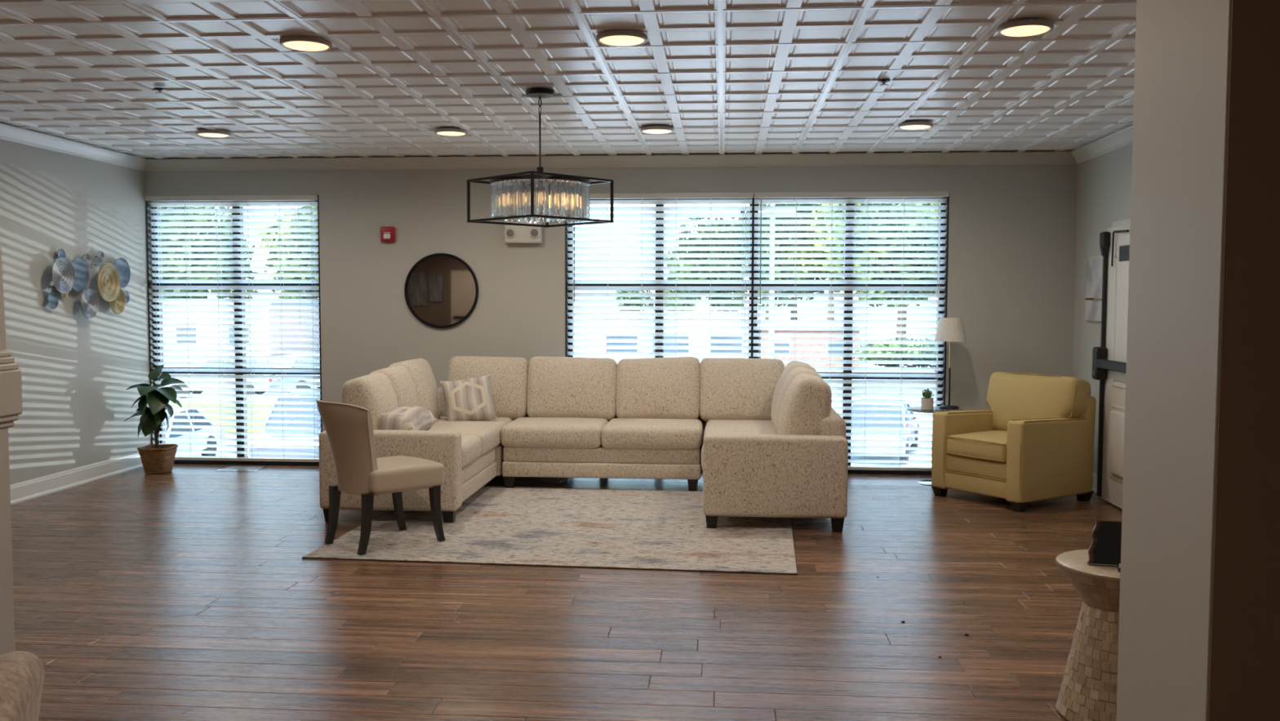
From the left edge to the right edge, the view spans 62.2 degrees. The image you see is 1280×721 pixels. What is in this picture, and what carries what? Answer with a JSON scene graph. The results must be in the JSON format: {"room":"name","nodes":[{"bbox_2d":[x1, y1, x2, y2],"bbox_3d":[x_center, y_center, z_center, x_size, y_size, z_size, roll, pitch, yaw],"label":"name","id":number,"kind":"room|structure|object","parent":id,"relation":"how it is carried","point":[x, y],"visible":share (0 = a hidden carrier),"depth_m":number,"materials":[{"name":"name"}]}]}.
{"room":"lounge","nodes":[
{"label":"lounge","id":0,"kind":"room"},
{"bbox_2d":[0,235,22,655],"bbox_3d":[-1.787,-0.020,2.520,0.436,2.687,0.336,0,3,4],"label":"wall column","id":1,"kind":"structure","parent":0,"point":[11,384],"depth_m":2.64,"materials":[{"name":"grey paint"}]},
{"bbox_2d":[0,138,151,484],"bbox_3d":[-4.719,-0.261,6.208,0.200,3.137,6.450,0,3,4],"label":"wall","id":2,"kind":"structure","parent":0,"point":[77,370],"depth_m":8.29,"materials":[{"name":"grey paint"}]},
{"bbox_2d":[0,123,147,171],"bbox_3d":[-4.568,-1.536,6.225,0.080,0.093,6.250,0,3,4],"label":"trim","id":3,"kind":"structure","parent":2,"relation":"attached to","point":[10,133],"depth_m":8.20,"materials":[{"name":"white paint"}]},
{"bbox_2d":[9,451,143,504],"bbox_3d":[-4.601,1.031,6.373,0.026,0.138,6.250,0,3,4],"label":"baseboard","id":4,"kind":"structure","parent":2,"relation":"attached to","point":[30,489],"depth_m":8.31,"materials":[{"name":"white paint"}]},
{"bbox_2d":[47,248,130,318],"bbox_3d":[-4.384,-0.611,8.493,0.106,0.547,1.134,0,3,4],"label":"wall sculpture","id":5,"kind":"object","parent":2,"relation":"attached to","point":[67,275],"visible":1,"depth_m":8.44,"materials":[{"name":"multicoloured metal"}]},
{"bbox_2d":[10,463,1122,720],"bbox_3d":[-2.247,1.359,4.122,11.295,0.250,10.900,0,3,4],"label":"floor","id":6,"kind":"structure","parent":0,"point":[188,592],"depth_m":4.92,"materials":[{"name":"brown wood"}]},
{"bbox_2d":[0,650,44,720],"bbox_3d":[-1.281,0.946,1.679,0.569,0.856,0.509,-1,4,-22],"label":"velvet chair","id":7,"kind":"object","parent":6,"relation":"on","point":[22,673],"visible":1,"depth_m":1.78,"materials":[{"name":"beige fabric"}]},
{"bbox_2d":[124,364,184,473],"bbox_3d":[-4.068,0.496,8.995,0.399,0.909,0.460,3,4,41],"label":"potted plant","id":8,"kind":"object","parent":6,"relation":"on","point":[157,458],"visible":1,"depth_m":8.91,"materials":[{"name":"green plant"}]},
{"bbox_2d":[137,444,177,473],"bbox_3d":[-4.091,0.838,9.009,0.272,0.226,0.272,0,3,4],"label":"basket","id":9,"kind":"object","parent":8,"relation":"attached to","point":[155,458],"depth_m":8.92,"materials":[{"name":"brown wicker"}]},
{"bbox_2d":[216,465,268,471],"bbox_3d":[-3.453,0.939,9.221,0.350,0.005,0.250,0,3,4],"label":"floor vent","id":10,"kind":"object","parent":6,"relation":"in","point":[231,468],"visible":1,"depth_m":9.22,"materials":[{"name":"silver metal"}]},
{"bbox_2d":[302,485,797,574],"bbox_3d":[-0.392,1.067,7.043,2.790,0.009,2.384,1,3,7],"label":"area rug","id":11,"kind":"object","parent":6,"relation":"on","point":[660,530],"visible":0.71,"depth_m":6.60,"materials":[{"name":"beige fabric"}]},
{"bbox_2d":[315,399,444,555],"bbox_3d":[-1.589,0.658,6.382,0.685,0.874,0.561,-3,5,-44],"label":"dining chair","id":12,"kind":"object","parent":11,"relation":"on","point":[348,428],"visible":1,"depth_m":6.17,"materials":[{"name":"beige fabric"}]},
{"bbox_2d":[318,355,848,532],"bbox_3d":[-0.309,0.517,7.940,3.448,1.006,2.271,0,3,4],"label":"sectional sofa","id":13,"kind":"object","parent":6,"relation":"on","point":[766,437],"visible":0.91,"depth_m":8.12,"materials":[{"name":"beige fabric"}]},
{"bbox_2d":[341,372,398,429],"bbox_3d":[-1.863,0.345,7.375,0.315,0.496,0.554,0,3,4],"label":"cushion","id":14,"kind":"object","parent":13,"relation":"on","point":[376,392],"depth_m":7.15,"materials":[{"name":"beige fabric"}]},
{"bbox_2d":[368,364,419,407],"bbox_3d":[-1.825,0.305,7.877,0.318,0.518,0.524,0,3,4],"label":"cushion","id":15,"kind":"object","parent":13,"relation":"on","point":[402,378],"depth_m":7.80,"materials":[{"name":"beige fabric"}]},
{"bbox_2d":[377,405,437,430],"bbox_3d":[-1.712,0.440,7.323,0.501,0.229,0.437,1,3,9],"label":"throw pillow","id":16,"kind":"object","parent":13,"relation":"on","point":[403,418],"visible":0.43,"depth_m":7.19,"materials":[{"name":"grey fabric"}]},
{"bbox_2d":[388,358,441,418],"bbox_3d":[-1.786,0.265,8.404,0.320,0.540,0.644,0,3,4],"label":"cushion","id":17,"kind":"object","parent":13,"relation":"on","point":[420,370],"depth_m":8.30,"materials":[{"name":"beige fabric"}]},
{"bbox_2d":[440,373,497,421],"bbox_3d":[-1.366,0.316,8.464,0.458,0.403,0.211,0,3,-6],"label":"throw pillow","id":18,"kind":"object","parent":13,"relation":"on","point":[471,398],"visible":0.97,"depth_m":8.41,"materials":[{"name":"beige fabric"}]},
{"bbox_2d":[428,416,512,456],"bbox_3d":[-1.438,0.584,8.266,0.715,0.204,1.178,0,3,4],"label":"seat cushion","id":19,"kind":"object","parent":13,"relation":"on","point":[491,431],"depth_m":8.09,"materials":[{"name":"beige fabric"}]},
{"bbox_2d":[461,434,481,467],"bbox_3d":[-1.507,0.634,7.388,0.715,0.204,0.623,0,3,4],"label":"seat cushion","id":20,"kind":"object","parent":13,"relation":"on","point":[471,444],"depth_m":7.37,"materials":[{"name":"beige fabric"}]},
{"bbox_2d":[448,355,528,420],"bbox_3d":[-1.270,0.235,8.900,0.686,0.541,0.298,0,3,4],"label":"cushion","id":21,"kind":"object","parent":13,"relation":"on","point":[508,375],"depth_m":8.80,"materials":[{"name":"beige fabric"}]},
{"bbox_2d":[501,417,608,448],"bbox_3d":[-0.668,0.574,8.482,0.800,0.204,0.668,0,3,4],"label":"seat cushion","id":22,"kind":"object","parent":13,"relation":"on","point":[516,432],"depth_m":8.17,"materials":[{"name":"beige fabric"}]},
{"bbox_2d":[526,355,617,421],"bbox_3d":[-0.562,0.239,8.844,0.760,0.543,0.298,0,3,4],"label":"cushion","id":23,"kind":"object","parent":13,"relation":"on","point":[563,387],"depth_m":8.73,"materials":[{"name":"beige fabric"}]},
{"bbox_2d":[600,417,702,449],"bbox_3d":[0.104,0.579,8.421,0.785,0.204,0.668,0,3,4],"label":"seat cushion","id":24,"kind":"object","parent":13,"relation":"on","point":[618,433],"depth_m":8.11,"materials":[{"name":"beige fabric"}]},
{"bbox_2d":[615,356,700,418],"bbox_3d":[0.150,0.241,8.789,0.708,0.548,0.298,0,3,4],"label":"cushion","id":25,"kind":"object","parent":13,"relation":"on","point":[648,388],"depth_m":8.68,"materials":[{"name":"beige fabric"}]},
{"bbox_2d":[701,443,703,469],"bbox_3d":[0.794,0.649,7.208,0.755,0.204,0.623,0,3,4],"label":"seat cushion","id":26,"kind":"object","parent":13,"relation":"on","point":[703,443],"depth_m":7.00,"materials":[{"name":"beige fabric"}]},
{"bbox_2d":[703,419,777,436],"bbox_3d":[0.863,0.600,8.086,0.755,0.204,1.178,0,3,4],"label":"seat cushion","id":27,"kind":"object","parent":13,"relation":"on","point":[713,426],"depth_m":8.03,"materials":[{"name":"beige fabric"}]},
{"bbox_2d":[699,357,784,422],"bbox_3d":[0.839,0.250,8.735,0.710,0.540,0.298,0,3,4],"label":"cushion","id":28,"kind":"object","parent":13,"relation":"on","point":[731,388],"depth_m":8.62,"materials":[{"name":"beige fabric"}]},
{"bbox_2d":[771,360,817,425],"bbox_3d":[1.192,0.286,8.181,0.353,0.543,0.624,0,3,4],"label":"cushion","id":29,"kind":"object","parent":13,"relation":"on","point":[791,365],"depth_m":8.05,"materials":[{"name":"beige fabric"}]},
{"bbox_2d":[773,366,822,433],"bbox_3d":[1.151,0.321,7.684,0.351,0.529,0.544,0,3,4],"label":"cushion","id":30,"kind":"object","parent":13,"relation":"on","point":[793,371],"depth_m":7.59,"materials":[{"name":"beige fabric"}]},
{"bbox_2d":[777,373,831,435],"bbox_3d":[1.110,0.357,7.172,0.350,0.514,0.614,0,3,4],"label":"cushion","id":31,"kind":"object","parent":13,"relation":"on","point":[805,409],"depth_m":6.88,"materials":[{"name":"beige fabric"}]},
{"bbox_2d":[906,405,962,485],"bbox_3d":[2.370,0.690,8.553,0.444,0.604,0.444,0,3,4],"label":"side table","id":32,"kind":"object","parent":6,"relation":"on","point":[915,409],"visible":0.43,"depth_m":8.49,"materials":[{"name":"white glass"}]},
{"bbox_2d":[920,388,933,410],"bbox_3d":[2.285,0.307,8.438,0.101,0.172,0.100,0,3,4],"label":"potted succulent","id":33,"kind":"object","parent":32,"relation":"on","point":[926,402],"visible":1,"depth_m":8.41,"materials":[{"name":"white ceramic"}]},
{"bbox_2d":[920,397,933,410],"bbox_3d":[2.285,0.346,8.440,0.100,0.095,0.100,0,3,4],"label":"pot","id":34,"kind":"object","parent":32,"relation":"on","point":[926,403],"depth_m":8.40,"materials":[{"name":"grey ceramic"}]},
{"bbox_2d":[933,317,966,408],"bbox_3d":[2.510,0.019,8.595,0.252,0.730,0.252,0,3,4],"label":"table lamp","id":35,"kind":"object","parent":32,"relation":"on","point":[948,329],"visible":1,"depth_m":8.50,"materials":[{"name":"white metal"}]},
{"bbox_2d":[931,371,1096,511],"bbox_3d":[2.775,0.563,7.905,0.888,0.931,0.818,-2,4,-33],"label":"armchair","id":36,"kind":"object","parent":6,"relation":"on","point":[1035,441],"visible":1,"depth_m":7.71,"materials":[{"name":"yellow fabric"}]},
{"bbox_2d":[946,430,1007,462],"bbox_3d":[2.707,0.631,7.865,0.714,0.184,0.538,-2,4,-33],"label":"seat cushion","id":37,"kind":"object","parent":36,"relation":"on","point":[962,446],"depth_m":7.71,"materials":[{"name":"yellow fabric"}]},
{"bbox_2d":[986,371,1090,431],"bbox_3d":[2.992,0.347,8.034,0.338,0.486,0.790,-2,4,-33],"label":"cushion","id":38,"kind":"object","parent":36,"relation":"on","point":[1010,396],"depth_m":7.87,"materials":[{"name":"yellow fabric"}]},
{"bbox_2d":[1055,549,1119,720],"bbox_3d":[1.692,0.988,3.741,0.437,0.551,0.437,-3,5,-44],"label":"table","id":39,"kind":"object","parent":6,"relation":"on","point":[1089,683],"visible":0.5,"depth_m":3.65,"materials":[{"name":"brown tile"}]},
{"bbox_2d":[1087,520,1121,565],"bbox_3d":[1.698,0.638,3.706,0.260,0.151,0.088,1,3,12],"label":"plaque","id":40,"kind":"object","parent":39,"relation":"on","point":[1104,548],"visible":0.4,"depth_m":3.70,"materials":[{"name":"black wood"}]},
{"bbox_2d":[1117,563,1120,572],"bbox_3d":[1.659,0.703,3.600,0.069,0.032,0.026,1,3,11],"label":"card holder","id":41,"kind":"object","parent":39,"relation":"on","point":[1119,565],"visible":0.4,"depth_m":3.60,"materials":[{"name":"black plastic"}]},
{"bbox_2d":[0,0,1136,159],"bbox_3d":[-2.408,-1.554,4.036,11.641,0.200,11.033,0,3,4],"label":"ceiling","id":42,"kind":"structure","parent":0,"point":[729,77],"depth_m":5.77,"materials":[{"name":"white"}]},
{"bbox_2d":[153,87,166,94],"bbox_3d":[-2.782,-1.559,6.147,0.068,0.030,0.068,0,3,4],"label":"sprinkler head","id":43,"kind":"object","parent":42,"relation":"attached to","point":[159,89],"visible":1,"depth_m":6.14},
{"bbox_2d":[195,129,231,137],"bbox_3d":[-3.115,-1.652,7.747,0.238,0.027,0.238,0,3,4],"label":"recessed light","id":44,"kind":"object","parent":42,"relation":"in","point":[206,133],"visible":1,"depth_m":7.69,"materials":[{"name":"grey"}]},
{"bbox_2d":[198,133,228,137],"bbox_3d":[-3.115,-1.643,7.747,0.205,0.008,0.205,0,3,4],"label":"diffuser","id":45,"kind":"object","parent":44,"relation":"attached to","point":[206,135],"depth_m":7.72,"materials":[{"name":"white plastic"}]},
{"bbox_2d":[280,35,332,52],"bbox_3d":[-1.579,-1.494,5.018,0.238,0.027,0.238,0,3,4],"label":"recessed light","id":46,"kind":"object","parent":42,"relation":"in","point":[297,42],"visible":1,"depth_m":4.97,"materials":[{"name":"grey plastic"}]},
{"bbox_2d":[283,40,328,51],"bbox_3d":[-1.579,-1.484,5.018,0.205,0.008,0.205,0,3,4],"label":"diffuser","id":47,"kind":"object","parent":46,"relation":"attached to","point":[300,46],"depth_m":4.99,"materials":[{"name":"white plastic"}]},
{"bbox_2d":[434,128,467,136],"bbox_3d":[-1.362,-1.643,7.650,0.238,0.027,0.238,0,3,4],"label":"recessed light","id":48,"kind":"object","parent":42,"relation":"in","point":[441,131],"visible":1,"depth_m":7.59,"materials":[{"name":"grey"}]},
{"bbox_2d":[437,131,465,135],"bbox_3d":[-1.362,-1.633,7.650,0.205,0.008,0.205,0,3,4],"label":"diffuser","id":49,"kind":"object","parent":48,"relation":"attached to","point":[441,133],"depth_m":7.61,"materials":[{"name":"white plastic"}]},
{"bbox_2d":[466,87,613,227],"bbox_3d":[-0.584,-1.190,6.197,0.607,0.764,0.607,-3,5,-44],"label":"chandelier","id":50,"kind":"object","parent":42,"relation":"hanging from","point":[565,198],"visible":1,"depth_m":6.02,"materials":[{"name":"black metal"}]},
{"bbox_2d":[595,29,647,47],"bbox_3d":[-0.083,-1.484,4.901,0.238,0.027,0.238,0,3,4],"label":"recessed light","id":51,"kind":"object","parent":42,"relation":"in","point":[620,37],"visible":1,"depth_m":4.85,"materials":[{"name":"grey plastic"}]},
{"bbox_2d":[600,35,644,45],"bbox_3d":[-0.083,-1.474,4.901,0.205,0.008,0.205,0,3,4],"label":"diffuser","id":52,"kind":"object","parent":51,"relation":"attached to","point":[604,40],"depth_m":4.89,"materials":[{"name":"white plastic"}]},
{"bbox_2d":[640,125,673,133],"bbox_3d":[0.122,-1.633,7.534,0.238,0.027,0.238,0,3,4],"label":"recessed light","id":53,"kind":"object","parent":42,"relation":"in","point":[651,129],"visible":1,"depth_m":7.47,"materials":[{"name":"grey plastic"}]},
{"bbox_2d":[643,129,671,133],"bbox_3d":[0.122,-1.623,7.534,0.205,0.008,0.205,0,3,4],"label":"diffuser","id":54,"kind":"object","parent":53,"relation":"attached to","point":[647,131],"depth_m":7.52,"materials":[{"name":"white plastic"}]},
{"bbox_2d":[877,79,890,86],"bbox_3d":[1.350,-1.534,5.873,0.068,0.030,0.068,0,3,4],"label":"sprinkler head","id":55,"kind":"object","parent":42,"relation":"attached to","point":[883,82],"visible":1,"depth_m":5.86},
{"bbox_2d":[897,121,933,129],"bbox_3d":[1.901,-1.617,7.324,0.238,0.027,0.238,0,3,4],"label":"recessed light","id":56,"kind":"object","parent":42,"relation":"in","point":[909,125],"visible":1,"depth_m":7.26,"materials":[{"name":"grey plastic"}]},
{"bbox_2d":[900,124,930,129],"bbox_3d":[1.901,-1.607,7.325,0.205,0.008,0.205,0,3,4],"label":"diffuser","id":57,"kind":"object","parent":56,"relation":"attached to","point":[902,126],"depth_m":7.30,"materials":[{"name":"white plastic"}]},
{"bbox_2d":[996,18,1053,37],"bbox_3d":[1.708,-1.469,4.706,0.238,0.027,0.238,0,3,4],"label":"recessed light","id":58,"kind":"object","parent":42,"relation":"in","point":[1023,28],"visible":1,"depth_m":4.66,"materials":[{"name":"grey plastic"}]},
{"bbox_2d":[1000,25,1049,36],"bbox_3d":[1.708,-1.459,4.706,0.205,0.008,0.205,0,3,4],"label":"diffuser","id":59,"kind":"object","parent":58,"relation":"attached to","point":[1006,30],"depth_m":4.68,"materials":[{"name":"white plastic"}]},
{"bbox_2d":[144,151,1077,431],"bbox_3d":[-0.377,-0.423,9.224,8.385,3.137,0.250,0,3,4],"label":"wall","id":60,"kind":"structure","parent":0,"point":[1012,228],"depth_m":9.12,"materials":[{"name":"grey paint"}]},
{"bbox_2d":[145,195,322,465],"bbox_3d":[-3.574,-0.261,9.435,1.571,2.376,0.148,0,3,4],"label":"window","id":61,"kind":"structure","parent":60,"relation":"in","point":[151,340],"depth_m":9.45,"materials":[{"name":"brown metal"}]},
{"bbox_2d":[145,195,320,462],"bbox_3d":[-3.578,-0.274,9.377,1.544,2.341,0.103,0,3,4],"label":"window blind","id":62,"kind":"object","parent":61,"relation":"attached to","point":[223,197],"visible":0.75,"depth_m":9.38,"materials":[{"name":"beige plastic"}]},
{"bbox_2d":[380,226,395,242],"bbox_3d":[-2.181,-1.089,9.171,0.122,0.134,0.062,0,3,4],"label":"fire alarm","id":63,"kind":"object","parent":60,"relation":"attached to","point":[387,234],"visible":1,"depth_m":9.16,"materials":[{"name":"red plastic"}]},
{"bbox_2d":[404,253,479,328],"bbox_3d":[-1.717,-0.602,9.182,0.650,0.650,0.022,0,3,4],"label":"round mirror","id":64,"kind":"object","parent":60,"relation":"attached to","point":[442,291],"visible":1,"depth_m":9.18,"materials":[{"name":"black mirror"}]},
{"bbox_2d":[504,218,542,243],"bbox_3d":[-0.996,-1.105,9.058,0.314,0.205,0.100,0,3,4],"label":"emergency light","id":65,"kind":"object","parent":60,"relation":"attached to","point":[513,233],"visible":0.81,"depth_m":9.02,"materials":[{"name":"beige plastic"}]},
{"bbox_2d":[144,151,1076,171],"bbox_3d":[-0.387,-1.683,8.987,7.985,0.093,0.080,0,3,4],"label":"trim","id":66,"kind":"structure","parent":60,"relation":"attached to","point":[985,157],"depth_m":8.97,"materials":[{"name":"grey paint"}]},
{"bbox_2d":[564,193,949,475],"bbox_3d":[0.968,-0.231,9.080,3.220,2.376,0.148,0,3,4],"label":"window","id":67,"kind":"structure","parent":60,"relation":"in","point":[753,211],"depth_m":9.04,"materials":[{"name":"brown metal"}]},
{"bbox_2d":[567,192,753,362],"bbox_3d":[0.160,-0.249,9.085,1.588,2.341,0.103,0,3,4],"label":"window blind","id":68,"kind":"object","parent":67,"relation":"attached to","point":[656,195],"visible":0.56,"depth_m":9.07,"materials":[{"name":"beige plastic"}]},
{"bbox_2d":[752,191,949,471],"bbox_3d":[1.759,-0.239,8.960,1.607,2.341,0.103,0,3,4],"label":"window blind","id":69,"kind":"object","parent":67,"relation":"attached to","point":[945,193],"visible":0.68,"depth_m":8.96,"materials":[{"name":"beige plastic"}]},
{"bbox_2d":[1072,143,1132,473],"bbox_3d":[3.285,-0.094,3.579,0.200,3.137,10.450,0,3,4],"label":"wall","id":70,"kind":"structure","parent":0,"point":[1104,188],"depth_m":8.33,"materials":[{"name":"grey paint"}]},
{"bbox_2d":[1084,254,1102,321],"bbox_3d":[3.534,-0.557,8.190,0.029,0.510,0.470,0,3,4],"label":"canvas painting","id":71,"kind":"object","parent":70,"relation":"attached to","point":[1094,263],"visible":0.74,"depth_m":8.24,"materials":[{"name":"white fabric"}]},
{"bbox_2d":[1092,471,1097,492],"bbox_3d":[3.542,0.934,8.400,0.026,0.138,0.930,0,3,4],"label":"baseboard","id":72,"kind":"structure","parent":70,"relation":"attached to","point":[1095,474],"depth_m":8.22,"materials":[{"name":"white paint"}]},
{"bbox_2d":[1071,124,1133,164],"bbox_3d":[3.262,-1.447,4.971,0.080,0.093,7.530,0,3,4],"label":"trim","id":73,"kind":"structure","parent":70,"relation":"attached to","point":[1120,139],"depth_m":7.98,"materials":[{"name":"white paint"}]},
{"bbox_2d":[1092,218,1130,509],"bbox_3d":[3.388,0.035,7.366,0.183,2.050,0.990,0,3,4],"label":"door","id":74,"kind":"structure","parent":70,"relation":"in","point":[1109,359],"depth_m":7.61,"materials":[{"name":"beige paint"}]},
{"bbox_2d":[1115,0,1231,720],"bbox_3d":[1.827,0.060,1.241,2.340,2.687,0.270,0,3,4],"label":"wall partition","id":75,"kind":"structure","parent":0,"point":[1182,51],"depth_m":1.31,"materials":[{"name":"grey paint"}]},
{"bbox_2d":[1207,0,1279,720],"bbox_3d":[1.817,0.068,1.105,2.338,2.687,0.004,0,3,4],"label":"trim","id":76,"kind":"structure","parent":75,"relation":"attached to","point":[1244,682],"depth_m":1.19,"materials":[{"name":"brown paint"}]},
{"label":"outside","id":77,"kind":"structure","parent":0,"visible":0},
{"bbox_2d":[164,324,936,466],"bbox_3d":[7.399,-1.022,94.504,240.000,0.300,170.600,0,3,4],"label":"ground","id":78,"kind":"structure","parent":77,"point":[919,445],"depth_m":44.88,"materials":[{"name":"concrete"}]},
{"bbox_2d":[161,206,215,297],"bbox_3d":[-44.716,-8.884,99.214,10.655,14.663,10.621,-1,4,-23],"label":"tree","id":79,"kind":"object","parent":78,"relation":"on","point":[175,207],"visible":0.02,"depth_m":98.63,"materials":[{"name":"green plant"}]},
{"bbox_2d":[165,408,224,456],"bbox_3d":[-12.009,1.943,26.176,1.840,1.430,4.550,0,3,-1],"label":"car","id":80,"kind":"object","parent":78,"relation":"on","point":[175,410],"visible":0.2,"depth_m":26.58,"materials":[{"name":"grey paint"}]},
{"bbox_2d":[160,206,259,298],"bbox_3d":[-39.647,-8.004,94.683,9.736,13.441,9.767,0,3,4],"label":"tree","id":81,"kind":"object","parent":78,"relation":"on","point":[187,207],"visible":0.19,"depth_m":93.78,"materials":[{"name":"green plant"}]},
{"bbox_2d":[168,403,273,431],"bbox_3d":[-31.529,1.839,39.504,51.000,0.050,9.500,0,3,4],"label":"grass strip","id":82,"kind":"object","parent":78,"relation":"on","point":[171,404],"visible":0.02,"depth_m":38.88,"materials":[{"name":"green plant"}]},
{"bbox_2d":[164,359,280,398],"bbox_3d":[-17.994,0.713,45.661,4.550,1.650,1.840,0,3,-4],"label":"car","id":83,"kind":"object","parent":78,"relation":"on","point":[207,360],"visible":0.16,"depth_m":44.90,"materials":[{"name":"silver metal"}]},
{"bbox_2d":[162,302,319,355],"bbox_3d":[-33.126,-2.478,82.838,13.500,4.150,10.500,0,3,4],"label":"building","id":84,"kind":"structure","parent":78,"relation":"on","point":[163,303],"depth_m":77.77,"materials":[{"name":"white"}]},
{"bbox_2d":[248,391,320,457],"bbox_3d":[-8.762,1.741,27.919,1.840,1.650,4.550,0,3,-6],"label":"car","id":85,"kind":"object","parent":78,"relation":"on","point":[291,393],"visible":0.28,"depth_m":26.46,"materials":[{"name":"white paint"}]},
{"bbox_2d":[257,206,318,297],"bbox_3d":[-31.134,-8.555,100.671,10.329,13.902,10.544,1,3,20],"label":"tree","id":86,"kind":"object","parent":78,"relation":"on","point":[260,233],"visible":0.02,"depth_m":99.69,"materials":[{"name":"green plant"}]},
{"bbox_2d":[271,206,318,298],"bbox_3d":[-25.813,-7.424,90.375,9.293,12.830,9.323,2,4,35],"label":"tree","id":87,"kind":"object","parent":78,"relation":"on","point":[308,220],"visible":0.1,"depth_m":88.73,"materials":[{"name":"green plant"}]},
{"bbox_2d":[615,290,654,311],"bbox_3d":[-0.525,-5.252,112.276,4.439,6.110,4.425,1,3,8],"label":"tree","id":88,"kind":"object","parent":78,"relation":"on","point":[616,291],"visible":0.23,"depth_m":111.18,"materials":[{"name":"green plant"}]},
{"bbox_2d":[586,311,759,363],"bbox_3d":[2.543,-1.599,74.056,11.000,3.550,12.500,0,3,4],"label":"building","id":89,"kind":"structure","parent":78,"relation":"on","point":[591,317],"depth_m":68.00,"materials":[{"name":"grey paint"}]},
{"bbox_2d":[663,278,697,311],"bbox_3d":[4.175,-6.097,117.914,5.448,7.182,5.336,0,3,-8],"label":"tree","id":90,"kind":"object","parent":78,"relation":"on","point":[664,304],"visible":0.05,"depth_m":117.37,"materials":[{"name":"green plant"}]},
{"bbox_2d":[663,212,748,311],"bbox_3d":[6.788,-7.471,97.867,8.851,12.219,8.879,2,4,23],"label":"tree","id":91,"kind":"object","parent":78,"relation":"on","point":[679,238],"visible":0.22,"depth_m":96.17,"materials":[{"name":"green plant"}]},
{"bbox_2d":[706,204,822,319],"bbox_3d":[10.998,-7.936,93.328,9.945,13.685,9.913,3,4,39],"label":"tree","id":92,"kind":"object","parent":78,"relation":"on","point":[741,211],"visible":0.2,"depth_m":91.48,"materials":[{"name":"green plant"}]},
{"bbox_2d":[727,204,840,319],"bbox_3d":[14.809,-9.990,104.909,11.987,16.496,11.949,2,4,26],"label":"tree","id":93,"kind":"object","parent":78,"relation":"on","point":[747,211],"visible":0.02,"depth_m":104.18,"materials":[{"name":"green plant"}]},
{"bbox_2d":[756,323,864,366],"bbox_3d":[11.266,-1.192,73.393,6.700,2.850,12.500,0,3,4],"label":"brick building","id":94,"kind":"structure","parent":78,"relation":"on","point":[761,324],"depth_m":67.40,"materials":[{"name":"grey paint"}]},
{"bbox_2d":[774,203,893,319],"bbox_3d":[17.147,-8.094,94.458,10.329,13.902,10.544,-2,4,-36],"label":"tree","id":95,"kind":"object","parent":78,"relation":"on","point":[858,204],"visible":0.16,"depth_m":92.76,"materials":[{"name":"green plant"}]},
{"bbox_2d":[850,398,919,463],"bbox_3d":[6.450,1.839,28.738,1.840,1.430,4.550,1,3,19],"label":"car","id":96,"kind":"object","parent":78,"relation":"on","point":[855,444],"visible":0.39,"depth_m":27.70,"materials":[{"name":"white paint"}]},
{"bbox_2d":[841,203,938,340],"bbox_3d":[22.349,-8.079,89.834,10.444,14.418,10.477,-1,3,-20],"label":"tree","id":97,"kind":"object","parent":78,"relation":"on","point":[855,204],"visible":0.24,"depth_m":88.79,"materials":[{"name":"green plant"}]},
{"bbox_2d":[852,337,937,372],"bbox_3d":[15.023,-0.314,59.269,5.854,2.036,6.043,-3,4,-42],"label":"hedge","id":98,"kind":"object","parent":78,"relation":"on","point":[891,339],"visible":0.32,"depth_m":58.53,"materials":[{"name":"green plant"}]},
{"bbox_2d":[895,217,937,338],"bbox_3d":[25.979,-9.759,103.735,12.301,16.219,12.050,3,4,42],"label":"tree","id":99,"kind":"object","parent":78,"relation":"on","point":[904,305],"visible":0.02,"depth_m":103.88,"materials":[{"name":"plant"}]},
{"bbox_2d":[897,203,939,299],"bbox_3d":[27.917,-8.336,94.043,10.759,14.481,10.983,0,3,-5],"label":"tree","id":100,"kind":"object","parent":78,"relation":"on","point":[934,211],"visible":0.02,"depth_m":92.66,"materials":[{"name":"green plant"}]},
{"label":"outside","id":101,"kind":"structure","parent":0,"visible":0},
{"bbox_2d":[169,373,936,398],"bbox_3d":[4.098,1.191,52.491,240.000,0.030,13.000,0,3,4],"label":"road","id":102,"kind":"structure","parent":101,"point":[282,380],"depth_m":50.05,"materials":[{"name":"grey asphalt"}]},
{"bbox_2d":[284,355,319,388],"bbox_3d":[-13.361,0.630,47.302,4.550,1.650,1.840,1,3,14],"label":"car","id":103,"kind":"object","parent":102,"relation":"on","point":[295,361],"visible":0.15,"depth_m":46.84,"materials":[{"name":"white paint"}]},
{"bbox_2d":[680,355,728,363],"bbox_3d":[2.257,0.621,48.083,4.550,1.650,1.840,0,3,0],"label":"car","id":104,"kind":"object","parent":102,"relation":"on","point":[697,357],"visible":0.09,"depth_m":47.39,"materials":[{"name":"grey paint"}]},
{"bbox_2d":[758,204,937,358],"bbox_3d":[16.004,-3.533,52.632,21.490,9.500,0.537,0,3,-6],"label":"utility pole","id":105,"kind":"object","parent":102,"relation":"on","point":[759,211],"visible":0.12,"depth_m":51.49,"materials":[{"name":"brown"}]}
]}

